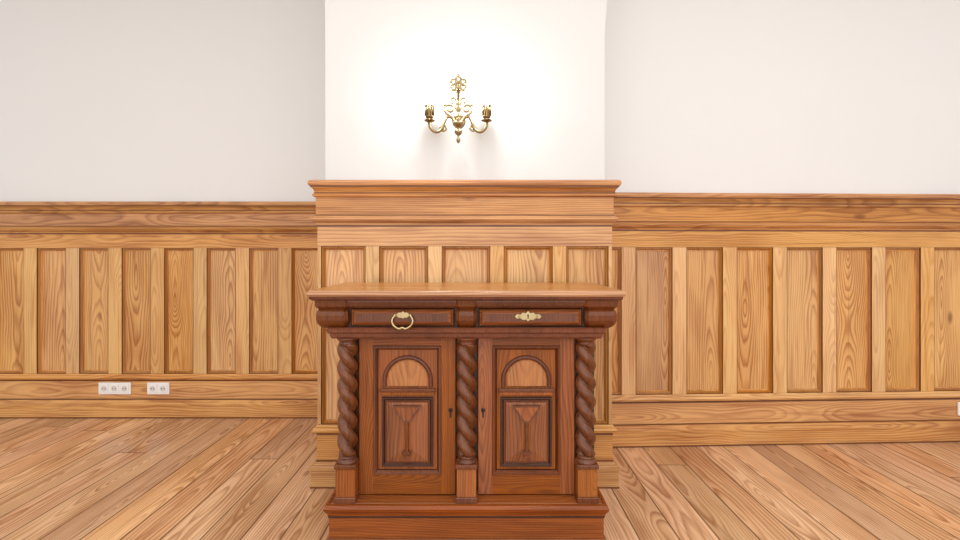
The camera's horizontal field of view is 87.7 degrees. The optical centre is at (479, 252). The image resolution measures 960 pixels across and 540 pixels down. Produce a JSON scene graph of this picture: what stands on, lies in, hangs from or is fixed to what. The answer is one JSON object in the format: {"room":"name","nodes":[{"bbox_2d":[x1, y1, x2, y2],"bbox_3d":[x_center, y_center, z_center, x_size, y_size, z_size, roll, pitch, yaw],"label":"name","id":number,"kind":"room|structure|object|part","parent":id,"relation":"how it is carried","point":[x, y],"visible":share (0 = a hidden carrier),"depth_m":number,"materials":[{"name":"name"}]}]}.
{"room":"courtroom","nodes":[
{"label":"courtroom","id":0,"kind":"room"},
{"bbox_2d":[0,0,324,200],"bbox_3d":[-2.985,-0.526,3.595,4.430,3.350,0.150,0,0,0],"label":"wall","id":1,"kind":"structure","parent":0,"point":[101,100],"depth_m":3.52,"materials":[{"name":"white paint"}]},
{"bbox_2d":[98,382,130,393],"bbox_3d":[-2.537,0.941,3.479,0.222,0.076,0.016,0,0,0],"label":"electrical outlet","id":2,"kind":"object","parent":1,"relation":"attached to","point":[103,387],"visible":1,"depth_m":3.47,"materials":[{"name":"white plastic"}]},
{"bbox_2d":[147,382,169,393],"bbox_3d":[-2.239,0.946,3.479,0.154,0.082,0.016,0,0,0],"label":"electrical outlet","id":3,"kind":"object","parent":1,"relation":"attached to","point":[152,387],"visible":1,"depth_m":3.47,"materials":[{"name":"white plastic"}]},
{"bbox_2d":[0,201,317,399],"bbox_3d":[-3.000,0.347,3.486,4.400,1.403,0.067,0,0,0],"label":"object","id":4,"kind":"structure","parent":1,"relation":"attached to","point":[209,300],"depth_m":3.49,"materials":[{"name":"brown wood"}]},
{"bbox_2d":[325,0,606,282],"bbox_3d":[0.035,-0.526,3.080,1.689,3.350,1.180,0,0,0],"label":"wall","id":5,"kind":"structure","parent":0,"point":[538,65],"depth_m":2.49,"materials":[{"name":"white paint"}]},
{"bbox_2d":[424,74,491,142],"bbox_3d":[-0.105,-0.698,2.429,0.328,0.337,0.122,0,0,0],"label":"brass wall sconce","id":6,"kind":"object","parent":5,"relation":"attached to","point":[458,121],"visible":1,"depth_m":2.41,"materials":[{"name":"gold metal"}]},
{"bbox_3d":[-0.188,-0.662,2.404,0.163,0.182,0.053,0,0,-9],"label":"arm","id":7,"kind":"part","parent":6,"relation":"part of","materials":[{"name":"gold metal"}]},
{"bbox_3d":[-0.022,-0.662,2.404,0.163,0.182,0.053,0,0,9],"label":"arm","id":8,"kind":"part","parent":6,"relation":"part of","materials":[{"name":"gold metal"}]},
{"bbox_2d":[307,180,621,461],"bbox_3d":[-0.075,0.347,2.971,1.524,1.403,1.097,0,0,0],"label":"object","id":9,"kind":"structure","parent":5,"relation":"attached to","point":[411,231],"depth_m":2.46,"materials":[{"name":"brown wood"}]},
{"bbox_2d":[0,418,959,539],"bbox_3d":[0.000,1.199,0.275,10.400,0.100,6.950,0,0,0],"label":"floor","id":10,"kind":"structure","parent":0,"point":[61,478],"depth_m":2.43,"materials":[{"name":"brown wood"}]},
{"bbox_2d":[306,283,625,539],"bbox_3d":[-0.053,0.647,2.164,1.220,1.003,0.521,0,0,0],"label":"base cabinet","id":11,"kind":"object","parent":10,"relation":"on","point":[466,410],"visible":1,"depth_m":1.99,"materials":[{"name":"brown wood"}]},
{"bbox_3d":[-0.303,0.254,1.961,0.405,0.070,0.028,0,0,0],"label":"drawer","id":12,"kind":"part","parent":11,"relation":"part of","materials":[{"name":"brown wood"}]},
{"bbox_3d":[-0.300,0.262,1.935,0.088,0.072,0.023,0,0,0],"label":"bail handle","id":13,"kind":"part","parent":11,"relation":"part of","materials":[{"name":"gold metal"}]},
{"bbox_3d":[-0.292,0.658,2.013,0.392,0.634,0.046,0,0,0],"label":"door","id":14,"kind":"part","parent":11,"relation":"part of","materials":[{"name":"brown wood"}]},
{"bbox_3d":[0.186,0.658,2.013,0.392,0.634,0.046,0,0,0],"label":"door","id":15,"kind":"part","parent":11,"relation":"part of","materials":[{"name":"brown wood"}]},
{"bbox_3d":[0.198,0.254,1.961,0.405,0.070,0.028,0,0,0],"label":"drawer","id":16,"kind":"part","parent":11,"relation":"part of","materials":[{"name":"brown wood"}]},
{"bbox_2d":[604,0,959,247],"bbox_3d":[2.890,-0.526,3.160,4.550,3.350,0.150,0,0,-2],"label":"wall","id":17,"kind":"structure","parent":0,"point":[701,96],"depth_m":3.04,"materials":[{"name":"white paint"}]},
{"bbox_2d":[0,400,959,488],"bbox_3d":[-0.006,1.088,3.069,10.345,0.122,1.335,0,0,-2],"label":"baseboard","id":18,"kind":"structure","parent":17,"relation":"attached to","point":[639,436],"depth_m":3.01,"materials":[{"name":"brown wood"}]},
{"bbox_2d":[612,192,959,425],"bbox_3d":[2.909,0.347,3.052,4.520,1.403,0.067,0,0,-2],"label":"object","id":19,"kind":"structure","parent":17,"relation":"attached to","point":[719,321],"depth_m":3.02,"materials":[{"name":"brown wood"}]},
{"bbox_2d":[957,402,959,415],"bbox_3d":[2.990,0.953,3.049,0.154,0.082,0.016,0,0,-2],"label":"electrical outlet","id":20,"kind":"object","parent":17,"relation":"attached to","point":[958,403],"visible":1,"depth_m":3.04,"materials":[{"name":"white plastic"}]}
]}

